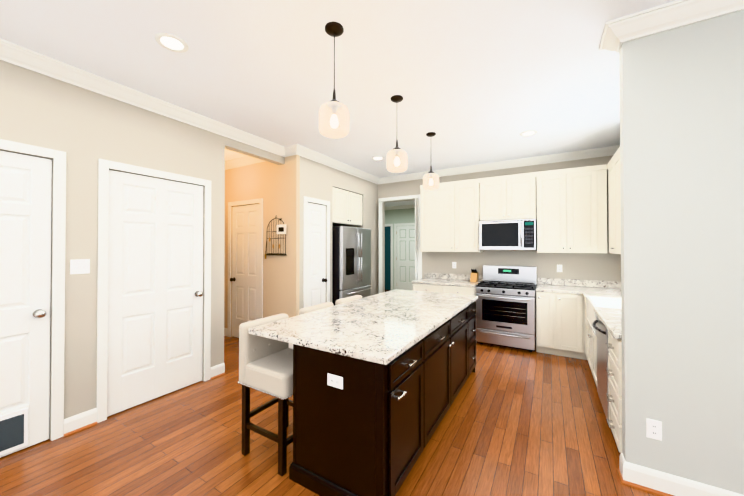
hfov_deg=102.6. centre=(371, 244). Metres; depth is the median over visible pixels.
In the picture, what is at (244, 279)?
hall door
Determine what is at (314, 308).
stool
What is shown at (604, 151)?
crown molding
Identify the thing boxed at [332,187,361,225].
upper cabinet
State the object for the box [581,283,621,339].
countertop
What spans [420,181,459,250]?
upper cabinet
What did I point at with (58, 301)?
door frame
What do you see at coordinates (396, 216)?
wall
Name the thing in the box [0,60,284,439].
wall
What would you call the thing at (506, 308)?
range
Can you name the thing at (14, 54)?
crown molding
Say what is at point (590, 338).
base cabinet
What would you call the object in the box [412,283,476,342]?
base cabinet
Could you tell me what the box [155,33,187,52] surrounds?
recessed light
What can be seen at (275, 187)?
wall
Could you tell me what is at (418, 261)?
trim
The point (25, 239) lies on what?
door
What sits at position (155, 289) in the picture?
door
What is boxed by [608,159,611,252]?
upper cabinet
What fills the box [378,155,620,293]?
wall
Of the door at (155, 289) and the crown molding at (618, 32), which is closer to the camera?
the crown molding at (618, 32)
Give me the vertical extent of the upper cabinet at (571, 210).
1.216 m
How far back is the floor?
2.24 m
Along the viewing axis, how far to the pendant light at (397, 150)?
2.83 m
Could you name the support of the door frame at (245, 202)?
attached to the wall at (275, 187)
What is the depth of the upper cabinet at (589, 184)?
4.17 m
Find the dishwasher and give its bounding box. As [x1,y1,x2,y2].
[592,316,612,433]
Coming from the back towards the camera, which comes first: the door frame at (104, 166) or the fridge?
the fridge
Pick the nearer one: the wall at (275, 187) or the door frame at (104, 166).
the door frame at (104, 166)
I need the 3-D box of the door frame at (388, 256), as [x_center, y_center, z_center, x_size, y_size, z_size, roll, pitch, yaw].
[0.738,0.426,10.432,2.090,2.340,0.018,0,-1,31]
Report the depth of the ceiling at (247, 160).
4.82 m
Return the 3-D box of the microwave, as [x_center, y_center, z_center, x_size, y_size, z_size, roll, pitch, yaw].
[2.179,-0.154,4.795,0.806,0.467,0.444,0,-1,31]
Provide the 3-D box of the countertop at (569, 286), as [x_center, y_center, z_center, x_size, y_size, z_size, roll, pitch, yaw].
[2.953,0.589,4.207,1.105,0.139,0.654,0,-1,31]
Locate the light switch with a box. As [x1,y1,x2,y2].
[70,259,89,273]
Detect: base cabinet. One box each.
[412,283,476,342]
[536,291,555,354]
[556,293,583,358]
[584,297,586,359]
[585,298,596,385]
[606,331,621,452]
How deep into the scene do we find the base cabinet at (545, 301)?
4.16 m
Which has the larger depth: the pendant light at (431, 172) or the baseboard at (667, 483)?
the pendant light at (431, 172)
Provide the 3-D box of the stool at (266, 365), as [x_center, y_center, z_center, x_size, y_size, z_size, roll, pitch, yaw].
[-0.670,1.050,2.248,0.495,0.945,0.438,0,-1,31]
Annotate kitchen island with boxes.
[289,301,475,495]
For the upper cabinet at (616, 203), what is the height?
1.216 m
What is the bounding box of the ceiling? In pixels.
[0,0,676,206]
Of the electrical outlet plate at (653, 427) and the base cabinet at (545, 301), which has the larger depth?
the base cabinet at (545, 301)
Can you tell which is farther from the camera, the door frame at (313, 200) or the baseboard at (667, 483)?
the door frame at (313, 200)
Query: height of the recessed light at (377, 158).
0.010 m
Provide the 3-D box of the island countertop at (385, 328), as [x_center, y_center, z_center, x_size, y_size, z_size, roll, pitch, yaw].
[0.197,0.627,2.870,1.120,0.039,2.370,0,-1,31]
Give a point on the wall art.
(281, 229)
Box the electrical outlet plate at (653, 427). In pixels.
[646,418,661,440]
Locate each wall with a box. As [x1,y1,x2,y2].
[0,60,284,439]
[224,155,299,336]
[299,156,377,309]
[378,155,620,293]
[385,208,414,289]
[619,10,743,494]
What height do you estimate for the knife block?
0.222 m
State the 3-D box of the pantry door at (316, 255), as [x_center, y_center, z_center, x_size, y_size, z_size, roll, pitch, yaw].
[-0.851,0.447,4.620,0.113,2.177,0.466,0,-1,31]
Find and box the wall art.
[265,215,285,258]
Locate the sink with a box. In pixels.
[586,296,620,335]
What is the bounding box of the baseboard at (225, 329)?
[224,328,227,336]
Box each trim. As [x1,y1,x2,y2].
[64,372,673,495]
[379,194,421,292]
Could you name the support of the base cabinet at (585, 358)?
on the floor
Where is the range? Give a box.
[476,265,536,351]
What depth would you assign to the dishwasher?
2.58 m
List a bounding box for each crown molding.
[0,39,287,156]
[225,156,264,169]
[288,144,379,183]
[380,145,619,183]
[385,204,414,209]
[600,0,743,50]
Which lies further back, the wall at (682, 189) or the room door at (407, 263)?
the room door at (407, 263)
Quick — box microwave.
[479,219,536,249]
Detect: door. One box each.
[0,150,51,457]
[107,170,202,416]
[230,204,259,337]
[307,202,326,306]
[396,226,414,290]
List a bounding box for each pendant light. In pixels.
[319,21,348,137]
[387,95,406,171]
[423,132,438,189]
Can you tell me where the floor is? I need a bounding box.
[0,290,659,495]
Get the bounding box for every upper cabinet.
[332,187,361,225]
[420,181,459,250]
[460,179,482,251]
[480,175,511,220]
[512,172,535,219]
[536,168,571,252]
[572,164,607,252]
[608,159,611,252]
[612,147,620,253]
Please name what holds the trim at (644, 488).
attached to the wall at (682, 189)
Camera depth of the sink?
3.46 m
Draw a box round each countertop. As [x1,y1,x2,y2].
[248,289,477,364]
[412,273,482,286]
[536,278,620,293]
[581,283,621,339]
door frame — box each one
[0,139,65,440]
[96,159,210,422]
[227,198,262,336]
[303,196,329,307]
[385,223,414,289]
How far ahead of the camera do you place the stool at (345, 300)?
3.26 m
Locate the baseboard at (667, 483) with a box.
[620,456,743,495]
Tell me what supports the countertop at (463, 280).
on the base cabinet at (416, 287)
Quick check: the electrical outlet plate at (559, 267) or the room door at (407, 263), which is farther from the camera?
the room door at (407, 263)
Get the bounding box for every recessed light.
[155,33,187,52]
[372,156,383,159]
[520,130,536,135]
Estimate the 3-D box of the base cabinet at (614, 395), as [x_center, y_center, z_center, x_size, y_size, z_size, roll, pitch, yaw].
[2.041,1.081,2.035,0.617,0.880,0.432,0,-1,31]
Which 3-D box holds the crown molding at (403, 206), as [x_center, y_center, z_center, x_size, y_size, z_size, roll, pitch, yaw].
[1.745,-1.296,9.803,5.200,0.108,0.098,0,-1,31]
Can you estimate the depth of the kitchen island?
1.81 m
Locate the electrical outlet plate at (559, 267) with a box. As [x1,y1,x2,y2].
[557,265,561,271]
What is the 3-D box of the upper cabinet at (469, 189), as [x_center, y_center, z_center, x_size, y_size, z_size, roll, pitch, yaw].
[1.650,-0.485,5.180,0.474,1.216,0.328,0,-1,31]
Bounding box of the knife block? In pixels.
[470,269,478,281]
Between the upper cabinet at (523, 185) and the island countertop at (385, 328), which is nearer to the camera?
the island countertop at (385, 328)
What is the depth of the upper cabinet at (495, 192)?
4.79 m
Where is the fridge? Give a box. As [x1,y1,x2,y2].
[332,226,370,305]
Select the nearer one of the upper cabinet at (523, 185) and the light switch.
the light switch
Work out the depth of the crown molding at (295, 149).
4.81 m
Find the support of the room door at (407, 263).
in the wall at (396, 216)
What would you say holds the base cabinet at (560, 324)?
on the floor
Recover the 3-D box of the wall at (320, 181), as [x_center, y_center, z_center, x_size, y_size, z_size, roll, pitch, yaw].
[-0.827,0.082,5.576,0.920,2.940,2.412,0,-1,31]
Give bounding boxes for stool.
[238,313,292,475]
[299,302,333,314]
[335,295,361,304]
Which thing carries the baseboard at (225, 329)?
attached to the wall at (275, 187)

